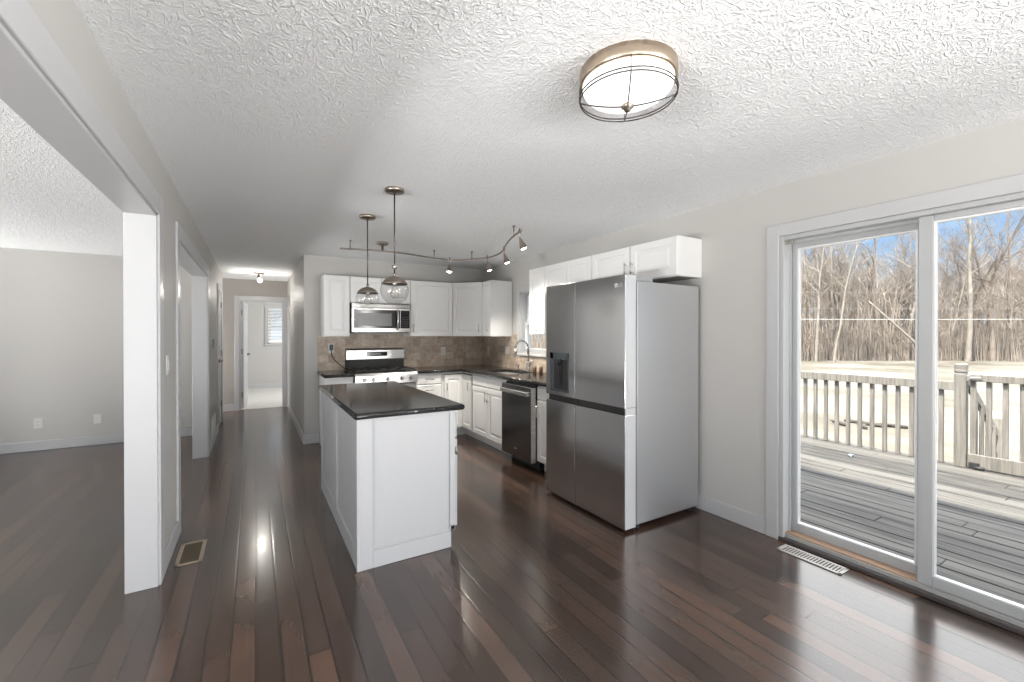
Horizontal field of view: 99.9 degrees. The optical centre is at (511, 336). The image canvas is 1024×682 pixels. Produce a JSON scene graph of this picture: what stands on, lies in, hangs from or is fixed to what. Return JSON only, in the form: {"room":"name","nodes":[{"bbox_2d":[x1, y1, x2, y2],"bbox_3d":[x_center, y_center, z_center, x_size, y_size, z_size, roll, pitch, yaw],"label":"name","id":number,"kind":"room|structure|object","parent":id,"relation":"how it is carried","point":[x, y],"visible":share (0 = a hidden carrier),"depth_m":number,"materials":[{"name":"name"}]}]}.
{"room":"kitchen","nodes":[
{"label":"kitchen","id":0,"kind":"room"},
{"bbox_2d":[0,247,191,443],"bbox_3d":[-6.436,0.170,4.729,5.002,2.390,0.120,0,0,-31],"label":"wall","id":1,"kind":"structure","parent":0,"point":[62,363],"depth_m":5.24,"materials":[{"name":"beige paint"}]},
{"bbox_2d":[33,418,41,428],"bbox_3d":[-5.652,1.038,5.126,0.075,0.120,0.009,0,0,-31],"label":"outlet plate","id":2,"kind":"object","parent":1,"relation":"attached to","point":[37,422],"visible":1,"depth_m":5.12,"materials":[{"name":"white plastic"}]},
{"bbox_2d":[0,427,191,453],"bbox_3d":[-6.402,1.308,4.677,5.002,0.115,0.014,0,0,-31],"label":"baseboard","id":3,"kind":"structure","parent":1,"relation":"attached to","point":[112,438],"depth_m":5.24,"materials":[{"name":"white paint"}]},
{"bbox_2d":[93,414,101,423],"bbox_3d":[-5.203,1.037,5.397,0.075,0.120,0.006,0,0,-31],"label":"outlet plate","id":4,"kind":"object","parent":1,"relation":"attached to","point":[97,419],"visible":1,"depth_m":5.39,"materials":[{"name":"white plastic"}]},
{"bbox_2d":[27,0,222,547],"bbox_3d":[-1.394,0.188,1.300,0.135,2.390,13.660,0,0,-31],"label":"wall","id":5,"kind":"structure","parent":0,"point":[63,20],"depth_m":2.49,"materials":[{"name":"beige paint"}]},
{"bbox_2d":[0,0,164,593],"bbox_3d":[-0.051,0.315,-0.937,0.152,2.160,7.850,0,0,-31],"label":"trim","id":6,"kind":"structure","parent":5,"relation":"attached to","point":[38,82],"depth_m":2.29,"materials":[{"name":"white paint"}]},
{"bbox_2d":[165,521,178,572],"bbox_3d":[-2.141,1.318,2.700,0.014,0.115,0.540,0,0,-31],"label":"baseboard","id":7,"kind":"structure","parent":5,"relation":"attached to","point":[170,546],"depth_m":2.67,"materials":[{"name":"white paint"}]},
{"bbox_2d":[175,221,209,535],"bbox_3d":[-2.944,0.292,3.904,0.152,2.155,2.360,0,0,-31],"label":"trim","id":8,"kind":"structure","parent":5,"relation":"attached to","point":[187,255],"depth_m":4.79,"materials":[{"name":"white paint"}]},
{"bbox_2d":[210,412,215,438],"bbox_3d":[-3.790,1.127,5.453,0.008,0.220,0.660,0,0,-31],"label":"air vent","id":9,"kind":"object","parent":5,"relation":"in","point":[213,420],"visible":1,"depth_m":5.42,"materials":[{"name":"white paint"}]},
{"bbox_2d":[210,424,217,452],"bbox_3d":[-3.824,1.304,5.516,0.014,0.115,1.300,0,0,-31],"label":"baseboard","id":10,"kind":"structure","parent":5,"relation":"attached to","point":[214,436],"depth_m":5.38,"materials":[{"name":"white paint"}]},
{"bbox_2d":[217,283,222,431],"bbox_3d":[-4.435,0.304,6.450,0.199,2.105,0.930,0,0,-31],"label":"door","id":11,"kind":"structure","parent":5,"relation":"in","point":[219,289],"depth_m":6.58,"materials":[{"name":"white paint"}]},
{"bbox_2d":[223,278,287,404],"bbox_3d":[-4.347,0.152,8.249,4.800,2.390,0.120,0,0,-31],"label":"wall","id":12,"kind":"structure","parent":0,"point":[231,287],"depth_m":7.76,"materials":[{"name":"beige paint"}]},
{"bbox_2d":[223,405,234,411],"bbox_3d":[-5.695,1.294,7.371,1.580,0.115,0.014,0,0,-31],"label":"baseboard","id":13,"kind":"structure","parent":12,"relation":"attached to","point":[226,408],"depth_m":7.72,"materials":[{"name":"white paint"}]},
{"bbox_2d":[234,296,287,410],"bbox_3d":[-4.863,0.304,8.342,0.849,2.085,0.840,0,0,-31],"label":"door","id":14,"kind":"structure","parent":12,"relation":"in","point":[241,353],"depth_m":7.97,"materials":[{"name":"white paint"}]},
{"bbox_2d":[241,301,281,383],"bbox_3d":[-5.330,0.144,9.776,4.920,2.390,3.510,0,0,-31],"label":"wall","id":15,"kind":"structure","parent":0,"point":[264,362],"depth_m":11.02,"materials":[{"name":"beige paint"}]},
{"bbox_2d":[248,383,281,388],"bbox_3d":[-6.242,1.274,11.133,4.500,0.115,0.014,0,0,-31],"label":"baseboard","id":16,"kind":"structure","parent":15,"relation":"attached to","point":[267,385],"depth_m":11.06,"materials":[{"name":"white paint"}]},
{"bbox_2d":[264,306,281,345],"bbox_3d":[-6.136,-0.254,11.220,0.580,1.030,0.120,0,0,-31],"label":"window","id":17,"kind":"structure","parent":15,"relation":"in","point":[267,343],"depth_m":11.13,"materials":[{"name":"white paint"}]},
{"bbox_2d":[268,308,281,341],"bbox_3d":[-6.136,-0.285,11.220,0.410,0.868,0.032,0,0,-31],"label":"window blind","id":18,"kind":"object","parent":17,"relation":"attached to","point":[269,309],"visible":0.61,"depth_m":11.19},
{"bbox_2d":[287,257,302,431],"bbox_3d":[-3.436,0.159,6.900,0.120,2.390,3.130,0,0,-31],"label":"wall","id":19,"kind":"structure","parent":0,"point":[295,282],"depth_m":6.41,"materials":[{"name":"beige paint"}]},
{"bbox_2d":[288,296,289,404],"bbox_3d":[-3.994,0.310,7.704,0.014,2.080,0.080,0,0,-31],"label":"trim","id":20,"kind":"structure","parent":19,"relation":"attached to","point":[288,296],"depth_m":7.67,"materials":[{"name":"white paint"}]},
{"bbox_2d":[289,405,303,444],"bbox_3d":[-3.293,1.298,6.535,0.014,0.115,2.654,0,0,-31],"label":"baseboard","id":21,"kind":"structure","parent":19,"relation":"attached to","point":[293,417],"depth_m":6.27,"materials":[{"name":"white paint"}]},
{"bbox_2d":[303,254,482,435],"bbox_3d":[-1.572,0.163,6.110,2.510,2.390,0.140,0,0,-31],"label":"wall","id":22,"kind":"structure","parent":0,"point":[315,267],"depth_m":5.49,"materials":[{"name":"beige paint"}]},
{"bbox_2d":[304,434,318,443],"bbox_3d":[-2.536,1.304,5.449,0.170,0.115,0.014,0,0,-31],"label":"baseboard","id":23,"kind":"structure","parent":22,"relation":"attached to","point":[314,438],"depth_m":5.44,"materials":[{"name":"white paint"}]},
{"bbox_2d":[320,275,349,336],"bbox_3d":[-2.237,-0.374,5.431,0.298,0.755,0.335,0,0,-31],"label":"upper cabinet","id":24,"kind":"object","parent":22,"relation":"attached to","point":[334,289],"visible":1,"depth_m":5.29,"materials":[{"name":"white paint"}]},
{"bbox_2d":[350,276,409,303],"bbox_3d":[-1.777,-0.589,5.704,0.766,0.328,0.335,0,0,-31],"label":"upper cabinet","id":25,"kind":"object","parent":22,"relation":"attached to","point":[356,283],"visible":0.64,"depth_m":5.54,"materials":[{"name":"white paint"}]},
{"bbox_2d":[350,302,409,332],"bbox_3d":[-1.750,-0.232,5.648,0.740,0.380,0.458,0,0,-31],"label":"microwave","id":26,"kind":"object","parent":25,"relation":"attached to","point":[384,318],"visible":0.96,"depth_m":5.49,"materials":[{"name":"grey metal"}]},
{"bbox_2d":[403,280,451,335],"bbox_3d":[-1.176,-0.377,6.044,0.606,0.755,0.370,0,0,-31],"label":"upper cabinet","id":27,"kind":"object","parent":22,"relation":"attached to","point":[430,302],"visible":0.98,"depth_m":5.91,"materials":[{"name":"white paint"}]},
{"bbox_2d":[452,282,481,335],"bbox_3d":[-0.570,-0.378,6.246,0.643,0.755,0.645,0,0,-31],"label":"upper cabinet","id":28,"kind":"object","parent":22,"relation":"attached to","point":[466,297],"visible":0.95,"depth_m":6.02,"materials":[{"name":"white paint"}]},
{"bbox_2d":[0,0,1023,281],"bbox_3d":[-3.106,-1.044,2.658,9.000,0.060,18.160,0,0,-31],"label":"ceiling","id":29,"kind":"structure","parent":0,"point":[276,125],"depth_m":1.94,"materials":[{"name":"white"}]},
{"bbox_2d":[356,214,378,309],"bbox_3d":[-1.224,-0.621,3.646,0.192,0.796,0.192,0,0,-31],"label":"pendant light","id":30,"kind":"object","parent":29,"relation":"hanging from","point":[367,290],"visible":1,"depth_m":3.63,"materials":[{"name":"grey metal"}]},
{"bbox_2d":[380,186,408,304],"bbox_3d":[-0.811,-0.618,2.970,0.192,0.796,0.192,0,0,-31],"label":"pendant light","id":31,"kind":"object","parent":29,"relation":"hanging from","point":[394,281],"visible":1,"depth_m":2.95,"materials":[{"name":"grey metal"}]},
{"bbox_2d":[340,226,527,272],"bbox_3d":[-0.639,-0.897,4.690,2.113,0.256,1.154,0,0,22],"label":"track light","id":32,"kind":"object","parent":29,"relation":"attached to","point":[382,244],"visible":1,"depth_m":4.69,"materials":[{"name":"grey metal"}]},
{"bbox_2d":[579,39,678,121],"bbox_3d":[0.441,-0.931,1.640,0.366,0.155,0.366,0,0,33],"label":"ceiling light","id":33,"kind":"object","parent":29,"relation":"attached to","point":[629,76],"visible":1,"depth_m":1.54,"materials":[{"name":"glass"}]},
{"bbox_2d":[0,387,1023,681],"bbox_3d":[-3.107,1.424,2.671,9.000,0.104,18.160,0,0,-31],"label":"floor","id":34,"kind":"structure","parent":0,"point":[531,584],"depth_m":2.27,"materials":[{"name":"brown wood"}]},
{"bbox_2d":[174,539,206,566],"bbox_3d":[-2.037,1.373,2.733,0.140,0.005,0.330,0,0,-31],"label":"floor vent","id":35,"kind":"object","parent":34,"relation":"in","point":[190,552],"visible":1,"depth_m":2.72,"materials":[{"name":"beige metal"}]},
{"bbox_2d":[319,375,352,444],"bbox_3d":[-2.163,0.922,5.291,0.306,0.880,0.645,0,0,-31],"label":"base cabinet","id":36,"kind":"object","parent":34,"relation":"on","point":[344,380],"visible":0.14,"depth_m":5.11,"materials":[{"name":"white paint"}]},
{"bbox_2d":[317,370,353,377],"bbox_3d":[-2.176,0.463,5.283,0.336,0.038,0.646,0,0,-31],"label":"countertop","id":37,"kind":"structure","parent":36,"relation":"on","point":[333,373],"depth_m":5.14,"materials":[{"name":"black stone"}]},
{"bbox_2d":[345,348,417,388],"bbox_3d":[-1.684,0.763,5.535,0.756,1.195,0.712,0,0,-31],"label":"gas range","id":38,"kind":"object","parent":34,"relation":"on","point":[368,364],"visible":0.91,"depth_m":5.60,"materials":[{"name":"silver metal"}]},
{"bbox_2d":[346,368,416,373],"bbox_3d":[-1.696,0.446,5.554,0.756,0.020,0.625,0,0,-31],"label":"cooktop","id":39,"kind":"object","parent":38,"relation":"in","point":[353,370],"depth_m":5.36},
{"bbox_2d":[321,391,456,572],"bbox_3d":[-1.018,0.926,3.355,0.679,0.892,1.594,0,0,-31],"label":"kitchen island","id":40,"kind":"object","parent":34,"relation":"on","point":[389,484],"visible":0.77,"depth_m":2.70,"materials":[{"name":"white paint"}]},
{"bbox_2d":[318,381,464,419],"bbox_3d":[-1.030,0.462,3.353,0.700,0.036,1.658,0,0,-31],"label":"island countertop","id":41,"kind":"structure","parent":40,"relation":"on","point":[369,400],"depth_m":2.98,"materials":[{"name":"black stone"}]},
{"bbox_2d":[416,373,440,396],"bbox_3d":[-1.228,0.919,5.850,0.350,0.880,0.645,0,0,-31],"label":"base cabinet","id":42,"kind":"object","parent":34,"relation":"on","point":[427,382],"visible":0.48,"depth_m":5.61,"materials":[{"name":"white paint"}]},
{"bbox_2d":[441,372,478,439],"bbox_3d":[-0.618,0.918,6.063,0.905,0.880,0.905,0,0,-31],"label":"base cabinet","id":43,"kind":"object","parent":34,"relation":"on","point":[455,386],"visible":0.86,"depth_m":5.77,"materials":[{"name":"white paint"}]},
{"bbox_2d":[408,364,545,386],"bbox_3d":[-0.270,0.464,5.135,1.260,0.038,2.854,0,0,-31],"label":"countertop","id":44,"kind":"structure","parent":43,"relation":"on","point":[539,379],"depth_m":5.55,"materials":[{"name":"black stone"}]},
{"bbox_2d":[514,340,532,371],"bbox_3d":[0.136,0.242,5.395,0.229,0.404,0.250,0,0,-31],"label":"kitchen faucet","id":45,"kind":"object","parent":44,"relation":"on","point":[528,364],"visible":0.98,"depth_m":5.41,"materials":[{"name":"silver metal"}]},
{"bbox_2d":[472,374,511,455],"bbox_3d":[-0.045,0.922,5.358,0.645,0.880,0.885,0,0,-31],"label":"base cabinet","id":46,"kind":"object","parent":34,"relation":"on","point":[486,393],"visible":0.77,"depth_m":5.22,"materials":[{"name":"white paint"}]},
{"bbox_2d":[500,380,543,470],"bbox_3d":[0.305,0.929,4.698,0.696,0.872,0.596,0,0,-31],"label":"dishwasher","id":47,"kind":"object","parent":34,"relation":"on","point":[519,399],"visible":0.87,"depth_m":4.45,"materials":[{"name":"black metal"}]},
{"bbox_2d":[536,386,548,471],"bbox_3d":[0.610,0.928,4.262,0.645,0.880,0.453,0,0,-31],"label":"base cabinet","id":48,"kind":"object","parent":34,"relation":"on","point":[542,395],"visible":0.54,"depth_m":4.25,"materials":[{"name":"white paint"}]},
{"bbox_2d":[546,274,698,530],"bbox_3d":[0.873,0.468,3.582,0.839,1.806,0.941,0,0,-31],"label":"refrigerator","id":49,"kind":"object","parent":34,"relation":"on","point":[622,350],"visible":1,"depth_m":3.22,"materials":[{"name":"grey metal"}]},
{"bbox_2d":[777,544,848,574],"bbox_3d":[1.848,1.373,2.655,0.112,0.006,0.356,0,0,-31],"label":"floor vent","id":50,"kind":"object","parent":34,"relation":"in","point":[798,553],"visible":1,"depth_m":2.64,"materials":[{"name":"metal"}]},
{"bbox_2d":[483,117,1023,517],"bbox_3d":[2.391,0.184,2.082,0.160,2.390,11.120,0,0,-31],"label":"wall","id":51,"kind":"structure","parent":0,"point":[732,284],"depth_m":3.09,"materials":[{"name":"beige paint"}]},
{"bbox_2d":[317,334,545,372],"bbox_3d":[-0.731,0.222,4.853,2.357,0.485,2.880,0,0,-31],"label":"backsplash","id":52,"kind":"structure","parent":51,"relation":"attached to","point":[419,351],"depth_m":6.11,"materials":[{"name":"tile"}]},
{"bbox_2d":[482,280,511,335],"bbox_3d":[-0.223,-0.377,5.933,0.370,0.755,0.255,0,0,-31],"label":"upper cabinet","id":53,"kind":"object","parent":51,"relation":"attached to","point":[496,294],"visible":1,"depth_m":5.83,"materials":[{"name":"white paint"}]},
{"bbox_2d":[517,286,545,357],"bbox_3d":[0.334,-0.179,5.493,0.190,0.930,0.770,0,0,-31],"label":"window","id":54,"kind":"structure","parent":51,"relation":"in","point":[523,292],"depth_m":5.74,"materials":[{"name":"white paint"}]},
{"bbox_2d":[529,266,545,333],"bbox_3d":[0.390,-0.398,4.946,0.330,0.755,0.315,0,0,-31],"label":"upper cabinet","id":55,"kind":"object","parent":51,"relation":"attached to","point":[537,295],"visible":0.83,"depth_m":4.87,"materials":[{"name":"white paint"}]},
{"bbox_2d":[545,256,591,292],"bbox_3d":[0.684,-0.621,4.487,0.295,0.305,0.766,0,0,-31],"label":"upper cabinet","id":56,"kind":"object","parent":51,"relation":"attached to","point":[576,270],"visible":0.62,"depth_m":4.37,"materials":[{"name":"white paint"}]},
{"bbox_2d":[592,235,701,282],"bbox_3d":[1.115,-0.616,3.732,0.330,0.308,0.963,0,0,-31],"label":"upper cabinet","id":57,"kind":"object","parent":51,"relation":"attached to","point":[675,258],"visible":0.79,"depth_m":3.43,"materials":[{"name":"white paint"}]},
{"bbox_2d":[695,494,765,533],"bbox_3d":[1.616,1.316,3.215,0.014,0.115,0.550,0,0,-31],"label":"baseboard","id":58,"kind":"structure","parent":51,"relation":"attached to","point":[747,519],"depth_m":3.18,"materials":[{"name":"white paint"}]},
{"bbox_2d":[766,173,1023,635],"bbox_3d":[2.245,0.315,2.302,0.166,2.127,1.649,0,0,-31],"label":"door","id":59,"kind":"structure","parent":51,"relation":"in","point":[919,576],"depth_m":2.46,"materials":[{"name":"white paint"}]},
{"label":"outside","id":60,"kind":"structure","parent":0,"visible":0},
{"bbox_2d":[271,339,1023,461],"bbox_3d":[18.944,2.148,46.284,300.000,0.001,300.000,0,0,-31],"label":"ground","id":61,"kind":"structure","parent":60,"point":[896,369],"depth_m":15.69,"materials":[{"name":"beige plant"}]},
{"bbox_2d":[531,241,1023,360],"bbox_3d":[46.266,-3.610,59.285,108.866,11.494,62.856,0,0,-31],"label":"underbrush","id":62,"kind":"object","parent":61,"relation":"on","point":[888,338],"visible":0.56,"depth_m":38.75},
{"bbox_2d":[801,247,824,358],"bbox_3d":[27.498,-5.180,40.613,3.979,15.044,5.260,0,0,-22],"label":"bare tree","id":63,"kind":"object","parent":61,"relation":"on","point":[802,290],"visible":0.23,"depth_m":40.55,"materials":[{"name":"brown plant"}]},
{"bbox_2d":[801,247,833,338],"bbox_3d":[28.626,-5.179,41.414,4.825,15.019,5.060,0,0,3],"label":"bare tree","id":64,"kind":"object","parent":61,"relation":"on","point":[818,247],"visible":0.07,"depth_m":41.69,"materials":[{"name":"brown plant"}]},
{"bbox_2d":[801,243,845,360],"bbox_3d":[26.196,-4.628,36.440,4.805,14.058,5.816,0,0,40],"label":"bare tree","id":65,"kind":"object","parent":61,"relation":"on","point":[822,257],"visible":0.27,"depth_m":36.76,"materials":[{"name":"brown plant"}]},
{"bbox_2d":[801,247,850,309],"bbox_3d":[28.781,-3.532,39.512,4.267,11.707,6.269,0,0,36],"label":"bare tree","id":66,"kind":"object","parent":61,"relation":"on","point":[812,255],"visible":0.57,"depth_m":38.98,"materials":[{"name":"brown plant"}]},
{"bbox_2d":[803,245,854,331],"bbox_3d":[30.048,-3.767,40.712,4.438,12.175,6.519,0,0,35],"label":"bare tree","id":67,"kind":"object","parent":61,"relation":"on","point":[839,245],"visible":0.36,"depth_m":39.96,"materials":[{"name":"brown plant"}]},
{"bbox_2d":[807,243,862,359],"bbox_3d":[29.296,-5.995,38.948,5.369,16.713,5.630,0,0,20],"label":"bare tree","id":68,"kind":"object","parent":61,"relation":"on","point":[831,293],"visible":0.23,"depth_m":39.27,"materials":[{"name":"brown plant"}]},
{"bbox_2d":[803,243,867,359],"bbox_3d":[29.176,-5.508,39.461,4.165,15.864,5.165,0,0,11],"label":"bare tree","id":69,"kind":"object","parent":61,"relation":"on","point":[836,299],"visible":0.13,"depth_m":39.31,"materials":[{"name":"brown plant"}]},
{"bbox_2d":[815,242,855,322],"bbox_3d":[30.613,-4.135,40.369,4.514,12.909,3.414,0,0,-5],"label":"bare tree","id":70,"kind":"object","parent":61,"relation":"on","point":[851,242],"visible":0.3,"depth_m":40.18,"materials":[{"name":"brown plant"}]},
{"bbox_2d":[823,249,860,358],"bbox_3d":[30.324,-2.747,39.529,3.107,10.145,2.685,0,0,24],"label":"bare tree","id":71,"kind":"object","parent":61,"relation":"on","point":[848,249],"visible":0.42,"depth_m":39.86,"materials":[{"name":"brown plant"}]},
{"bbox_2d":[820,265,864,332],"bbox_3d":[33.969,-2.897,44.219,5.545,10.355,3.774,0,0,-5],"label":"bare tree","id":72,"kind":"object","parent":61,"relation":"on","point":[857,265],"visible":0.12,"depth_m":43.89,"materials":[{"name":"brown plant"}]},
{"bbox_2d":[821,240,871,361],"bbox_3d":[28.065,-3.907,36.080,4.299,12.578,5.204,0,0,2],"label":"bare tree","id":73,"kind":"object","parent":61,"relation":"on","point":[850,268],"visible":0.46,"depth_m":36.07,"materials":[{"name":"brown plant"}]},
{"bbox_2d":[844,273,867,359],"bbox_3d":[32.498,-1.958,40.552,2.240,8.531,2.777,0,0,-35],"label":"bare tree","id":74,"kind":"object","parent":61,"relation":"on","point":[860,273],"visible":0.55,"depth_m":40.39,"materials":[{"name":"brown plant"}]},
{"bbox_2d":[848,269,874,344],"bbox_3d":[32.944,-2.089,40.727,2.323,8.778,2.688,0,0,8],"label":"bare tree","id":75,"kind":"object","parent":61,"relation":"on","point":[857,269],"visible":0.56,"depth_m":40.45,"materials":[{"name":"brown plant"}]},
{"bbox_2d":[846,242,881,358],"bbox_3d":[32.967,-3.292,40.419,3.447,11.256,2.979,0,0,-44],"label":"bare tree","id":76,"kind":"object","parent":61,"relation":"on","point":[868,282],"visible":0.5,"depth_m":40.20,"materials":[{"name":"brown plant"}]},
{"bbox_2d":[842,238,900,359],"bbox_3d":[33.187,-6.405,39.652,6.140,17.558,4.644,0,0,19],"label":"bare tree","id":77,"kind":"object","parent":61,"relation":"on","point":[875,241],"visible":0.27,"depth_m":39.66,"materials":[{"name":"brown plant"}]},
{"bbox_2d":[853,241,892,339],"bbox_3d":[36.114,-3.649,43.307,3.147,11.988,3.903,0,0,31],"label":"bare tree","id":78,"kind":"object","parent":61,"relation":"on","point":[882,241],"visible":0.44,"depth_m":42.95,"materials":[{"name":"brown plant"}]},
{"bbox_2d":[864,251,893,302],"bbox_3d":[40.820,-3.703,47.703,3.182,12.023,3.682,0,0,29],"label":"bare tree","id":79,"kind":"object","parent":61,"relation":"on","point":[882,251],"visible":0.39,"depth_m":47.78,"materials":[{"name":"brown plant"}]},
{"bbox_2d":[881,237,904,324],"bbox_3d":[45.242,-4.985,50.897,4.665,14.521,4.892,0,0,13],"label":"bare tree","id":80,"kind":"object","parent":61,"relation":"on","point":[902,237],"visible":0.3,"depth_m":50.60,"materials":[{"name":"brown plant"}]},
{"bbox_2d":[876,241,915,320],"bbox_3d":[36.405,-3.312,40.230,3.687,11.326,2.974,0,0,0],"label":"bare tree","id":81,"kind":"object","parent":61,"relation":"on","point":[911,241],"visible":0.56,"depth_m":40.06,"materials":[{"name":"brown plant"}]},
{"bbox_2d":[879,262,914,330],"bbox_3d":[35.764,-2.451,40.308,2.918,9.527,2.521,0,0,-5],"label":"bare tree","id":82,"kind":"object","parent":61,"relation":"on","point":[886,262],"visible":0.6,"depth_m":39.93,"materials":[{"name":"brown plant"}]},
{"bbox_2d":[882,255,913,348],"bbox_3d":[36.271,-2.840,40.219,3.370,10.352,2.718,0,0,25],"label":"bare tree","id":83,"kind":"object","parent":61,"relation":"on","point":[902,302],"visible":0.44,"depth_m":40.00,"materials":[{"name":"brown plant"}]},
{"bbox_2d":[883,239,915,340],"bbox_3d":[35.613,-3.250,39.419,2.959,11.181,3.424,0,0,39],"label":"bare tree","id":84,"kind":"object","parent":61,"relation":"on","point":[906,291],"visible":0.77,"depth_m":39.18,"materials":[{"name":"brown plant"}]},
{"bbox_2d":[887,234,915,349],"bbox_3d":[38.875,-5.290,42.223,5.333,15.252,4.034,0,0,-35],"label":"bare tree","id":85,"kind":"object","parent":61,"relation":"on","point":[908,234],"visible":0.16,"depth_m":42.37,"materials":[{"name":"brown plant"}]},
{"bbox_2d":[869,301,937,361],"bbox_3d":[33.860,-0.330,37.242,6.013,5.426,0.256,0,0,1],"label":"leaning trunk","id":86,"kind":"object","parent":61,"relation":"on","point":[882,313],"visible":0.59,"depth_m":37.20,"materials":[{"name":"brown plant"}]},
{"bbox_2d":[880,232,941,359],"bbox_3d":[36.136,-3.890,39.353,3.986,12.407,4.180,0,0,6],"label":"bare tree","id":87,"kind":"object","parent":61,"relation":"on","point":[907,246],"visible":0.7,"depth_m":39.04,"materials":[{"name":"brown plant"}]},
{"bbox_2d":[800,434,1023,604],"bbox_3d":[3.512,1.894,3.856,3.565,0.952,13.000,0,0,-31],"label":"deck","id":88,"kind":"object","parent":61,"relation":"on","point":[867,497],"visible":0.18,"depth_m":3.53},
{"bbox_2d":[801,363,968,466],"bbox_3d":[3.844,0.846,6.474,0.097,1.120,4.232,0,0,-31],"label":"deck railing","id":89,"kind":"object","parent":88,"relation":"on","point":[960,386],"visible":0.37,"depth_m":5.21,"materials":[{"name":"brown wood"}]},
{"bbox_2d":[966,374,1023,476],"bbox_3d":[5.183,0.913,4.186,0.115,1.005,1.060,0,0,-31],"label":"gate","id":90,"kind":"object","parent":89,"relation":"attached to","point":[978,462],"visible":1,"depth_m":4.47,"materials":[{"name":"brown wood"}]},
{"bbox_2d":[904,233,953,353],"bbox_3d":[37.728,-5.410,38.483,4.138,15.636,4.789,0,0,45],"label":"bare tree","id":91,"kind":"object","parent":61,"relation":"on","point":[913,307],"visible":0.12,"depth_m":38.63,"materials":[{"name":"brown plant"}]},
{"bbox_2d":[938,223,964,320],"bbox_3d":[51.041,-5.874,50.752,5.249,16.338,5.504,0,0,-39],"label":"bare tree","id":92,"kind":"object","parent":61,"relation":"on","point":[943,223],"visible":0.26,"depth_m":50.81,"materials":[{"name":"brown plant"}]},
{"bbox_2d":[938,234,973,318],"bbox_3d":[41.074,-3.679,39.982,3.693,12.057,3.191,0,0,-36],"label":"bare tree","id":93,"kind":"object","parent":61,"relation":"on","point":[942,265],"visible":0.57,"depth_m":40.11,"materials":[{"name":"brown plant"}]},
{"bbox_2d":[941,248,978,331],"bbox_3d":[42.032,-3.152,40.167,3.580,10.996,2.887,0,0,25],"label":"bare tree","id":94,"kind":"object","parent":61,"relation":"on","point":[963,248],"visible":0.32,"depth_m":40.20,"materials":[{"name":"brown plant"}]},
{"bbox_2d":[938,214,994,357],"bbox_3d":[39.745,-4.257,37.745,3.526,13.365,4.111,0,0,-41],"label":"bare tree","id":95,"kind":"object","parent":61,"relation":"on","point":[968,230],"visible":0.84,"depth_m":37.86,"materials":[{"name":"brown plant"}]},
{"bbox_2d":[943,236,993,345],"bbox_3d":[47.000,-4.165,44.069,4.151,12.920,4.352,0,0,-44],"label":"bare tree","id":96,"kind":"object","parent":61,"relation":"on","point":[973,236],"visible":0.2,"depth_m":44.14,"materials":[{"name":"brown plant"}]},
{"bbox_2d":[938,214,1012,361],"bbox_3d":[39.439,-7.054,37.582,6.069,18.890,6.363,0,0,-44],"label":"bare tree","id":97,"kind":"object","parent":61,"relation":"on","point":[968,353],"visible":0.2,"depth_m":37.32,"materials":[{"name":"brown plant"}]},
{"bbox_2d":[954,220,1003,344],"bbox_3d":[48.320,-5.256,44.630,5.299,15.155,4.008,0,0,-11],"label":"bare tree","id":98,"kind":"object","parent":61,"relation":"on","point":[978,321],"visible":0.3,"depth_m":44.57,"materials":[{"name":"brown plant"}]},
{"bbox_2d":[938,229,1022,356],"bbox_3d":[41.857,-3.987,38.902,4.610,12.646,6.772,0,0,-24],"label":"bare tree","id":99,"kind":"object","parent":61,"relation":"on","point":[954,254],"visible":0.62,"depth_m":38.60,"materials":[{"name":"brown plant"}]},
{"bbox_2d":[939,210,1023,360],"bbox_3d":[42.054,-6.354,37.572,6.382,17.508,9.375,0,0,-26],"label":"bare tree","id":100,"kind":"object","parent":61,"relation":"on","point":[992,354],"visible":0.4,"depth_m":38.13,"materials":[{"name":"brown plant"}]},
{"bbox_2d":[964,229,1005,313],"bbox_3d":[50.757,-4.706,46.378,3.706,14.012,4.899,0,0,15],"label":"bare tree","id":101,"kind":"object","parent":61,"relation":"on","point":[997,229],"visible":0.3,"depth_m":46.33,"materials":[{"name":"brown plant"}]},
{"bbox_2d":[969,381,1001,458],"bbox_3d":[5.781,1.396,4.607,1.265,1.940,1.065,0,0,-31],"label":"stair railing","id":102,"kind":"object","parent":61,"relation":"on","point":[996,421],"visible":0.22,"depth_m":5.07,"materials":[{"name":"brown wood"}]},
{"bbox_2d":[972,210,1023,359],"bbox_3d":[45.281,-5.951,39.322,4.400,16.634,5.816,0,0,-29],"label":"bare tree","id":103,"kind":"object","parent":61,"relation":"on","point":[1008,214],"visible":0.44,"depth_m":39.27,"materials":[{"name":"brown plant"}]},
{"bbox_2d":[991,216,1023,284],"bbox_3d":[50.304,-4.963,41.828,4.910,14.574,4.682,0,0,-21],"label":"bare tree","id":104,"kind":"object","parent":61,"relation":"on","point":[1020,216],"visible":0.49,"depth_m":42.03,"materials":[{"name":"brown plant"}]},
{"bbox_2d":[996,225,1023,295],"bbox_3d":[60.141,-5.584,51.031,5.100,15.744,6.202,0,0,22],"label":"bare tree","id":105,"kind":"object","parent":61,"relation":"on","point":[1005,225],"visible":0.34,"depth_m":51.29,"materials":[{"name":"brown plant"}]},
{"bbox_2d":[1000,232,1023,354],"bbox_3d":[48.899,-3.968,41.019,3.322,12.560,4.392,0,0,-40],"label":"bare tree","id":106,"kind":"object","parent":61,"relation":"on","point":[1023,232],"visible":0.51,"depth_m":41.15,"materials":[{"name":"brown plant"}]},
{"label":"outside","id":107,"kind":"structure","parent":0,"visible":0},
{"bbox_2d":[819,319,1002,319],"bbox_3d":[32.500,-1.538,34.994,75.001,0.384,0.033,0,0,0],"label":"overhead wire","id":108,"kind":"object","parent":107,"point":[819,319],"visible":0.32,"depth_m":34.98,"materials":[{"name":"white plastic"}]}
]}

